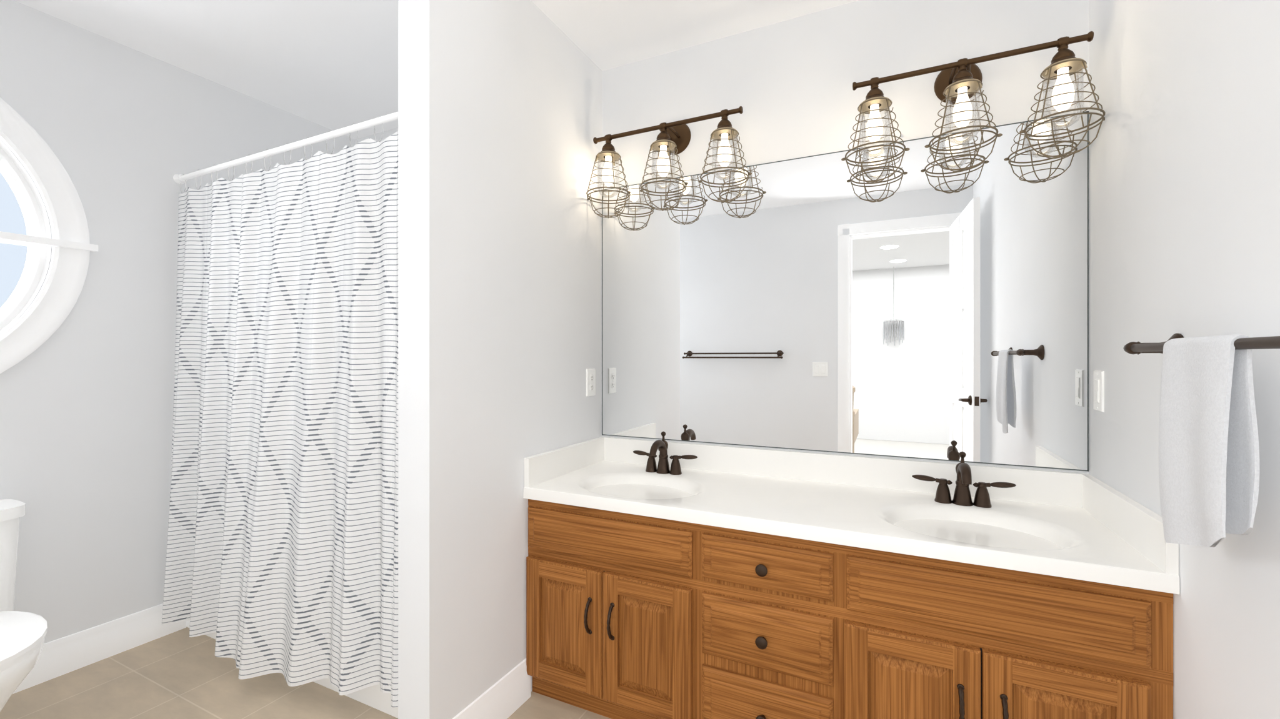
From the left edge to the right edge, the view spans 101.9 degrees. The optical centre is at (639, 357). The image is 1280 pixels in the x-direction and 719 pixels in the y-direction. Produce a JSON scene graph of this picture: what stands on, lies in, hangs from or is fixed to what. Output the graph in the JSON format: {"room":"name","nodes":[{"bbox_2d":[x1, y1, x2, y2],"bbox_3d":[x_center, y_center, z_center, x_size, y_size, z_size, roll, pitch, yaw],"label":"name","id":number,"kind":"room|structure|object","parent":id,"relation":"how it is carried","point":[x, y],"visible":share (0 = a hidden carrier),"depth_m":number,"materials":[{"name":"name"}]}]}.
{"room":"bathroom","nodes":[
{"label":"bathroom","id":0,"kind":"room"},
{"bbox_2d":[0,0,354,643],"bbox_3d":[-2.258,-0.040,1.868,0.120,2.440,2.570,0,0,26],"label":"wall","id":1,"kind":"structure","parent":0,"point":[86,417],"depth_m":2.05,"materials":[{"name":"paint"}]},
{"bbox_2d":[0,97,98,373],"bbox_3d":[-2.429,-0.420,1.466,0.162,1.244,1.260,0,0,26],"label":"round window","id":2,"kind":"structure","parent":1,"relation":"in","point":[62,287],"depth_m":1.89,"materials":[{"name":"white"}]},
{"bbox_2d":[161,111,398,707],"bbox_3d":[-1.348,0.156,1.868,1.518,1.908,0.179,0,0,26],"label":"shower curtain","id":3,"kind":"object","parent":1,"relation":"attached to","point":[282,541],"visible":0.92,"depth_m":1.81,"materials":[{"name":"fabric"}]},
{"bbox_2d":[0,627,611,718],"bbox_3d":[-0.683,1.210,1.174,3.560,0.060,2.690,0,0,26],"label":"floor","id":4,"kind":"structure","parent":0,"point":[176,675],"depth_m":1.82,"materials":[{"name":"tile"}]},
{"bbox_2d":[0,499,47,712],"bbox_3d":[-1.988,0.835,1.438,0.726,0.691,0.490,0,0,26],"label":"toilet","id":5,"kind":"object","parent":4,"relation":"on","point":[22,634],"visible":1,"depth_m":1.51,"materials":[{"name":"white ceramic"}]},
{"bbox_2d":[186,620,398,718],"bbox_3d":[-1.136,0.950,2.307,1.514,0.460,0.797,0,0,26],"label":"bathtub","id":6,"kind":"object","parent":4,"relation":"on","point":[372,696],"visible":0.02,"depth_m":1.75,"materials":[{"name":"white ceramic"}]},
{"bbox_2d":[523,431,1179,718],"bbox_3d":[0.464,0.734,1.660,1.673,0.893,0.573,0,0,26],"label":"vanity","id":7,"kind":"object","parent":4,"relation":"on","point":[665,580],"visible":1,"depth_m":1.46,"materials":[{"name":"brown wood"}]},
{"bbox_2d":[13,0,858,139],"bbox_3d":[-0.683,-1.290,1.174,3.560,0.060,2.690,0,0,26],"label":"ceiling","id":8,"kind":"structure","parent":0,"point":[332,65],"depth_m":2.02,"materials":[{"name":"paint"}]},
{"bbox_2d":[398,0,602,718],"bbox_3d":[-0.428,-0.040,1.884,0.123,2.440,0.950,0,0,26],"label":"wall","id":9,"kind":"structure","parent":0,"point":[500,111],"depth_m":1.62,"materials":[{"name":"paint"}]},
{"bbox_2d":[12,603,531,718],"bbox_3d":[-0.797,1.113,0.939,3.320,0.134,1.928,0,0,26],"label":"baseboard","id":10,"kind":"structure","parent":9,"relation":"attached to","point":[59,657],"depth_m":1.94,"materials":[{"name":"white"}]},
{"bbox_2d":[586,368,595,396],"bbox_3d":[-0.206,0.105,2.193,0.007,0.115,0.070,0,0,26],"label":"outlet plate","id":11,"kind":"object","parent":9,"relation":"attached to","point":[590,373],"visible":1,"depth_m":2.19,"materials":[{"name":"white plastic"}]},
{"bbox_2d":[602,0,1088,167],"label":"wall","id":12,"kind":"structure","parent":0,"point":[786,85],"depth_m":1.90,"materials":[{"name":"paint"}]},
{"bbox_2d":[586,106,751,218],"bbox_3d":[0.099,-0.771,2.037,0.694,0.395,0.215,0,0,26],"label":"sconce","id":13,"kind":"object","parent":12,"relation":"attached to","point":[674,138],"visible":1,"depth_m":2.01,"materials":[{"name":"brown metal"}]},
{"bbox_2d":[601,111,1088,471],"bbox_3d":[0.587,-0.198,1.916,1.672,1.076,0.006,0,0,26],"label":"mirror","id":14,"kind":"object","parent":12,"relation":"attached to","point":[925,310],"visible":0.93,"depth_m":1.82,"materials":[{"name":"silver mirror"}]},
{"bbox_2d":[841,31,1105,183],"bbox_3d":[0.994,-0.771,1.604,0.694,0.395,0.215,0,0,26],"label":"sconce","id":15,"kind":"object","parent":12,"relation":"attached to","point":[957,82],"visible":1,"depth_m":1.57,"materials":[{"name":"brown metal"}]},
{"bbox_2d":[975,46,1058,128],"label":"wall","id":16,"kind":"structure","parent":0,"point":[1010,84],"depth_m":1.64,"materials":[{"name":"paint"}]},
{"bbox_2d":[1088,0,1279,718],"bbox_3d":[0.839,-0.040,0.372,0.120,2.440,2.570,0,0,26],"label":"wall","id":17,"kind":"structure","parent":0,"point":[1184,156],"depth_m":1.02,"materials":[{"name":"paint"}]},
{"bbox_2d":[1093,370,1104,412],"bbox_3d":[1.300,0.095,1.476,0.009,0.115,0.070,0,0,26],"label":"switch plate","id":18,"kind":"object","parent":17,"relation":"attached to","point":[1099,376],"visible":1,"depth_m":1.46,"materials":[{"name":"white plastic"}]},
{"bbox_2d":[1123,333,1279,547],"bbox_3d":[0.939,0.139,0.829,0.097,0.378,0.640,0,0,26],"label":"towel rail","id":19,"kind":"object","parent":17,"relation":"attached to","point":[1209,448],"visible":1,"depth_m":0.81,"materials":[{"name":"white fabric"}]}
]}

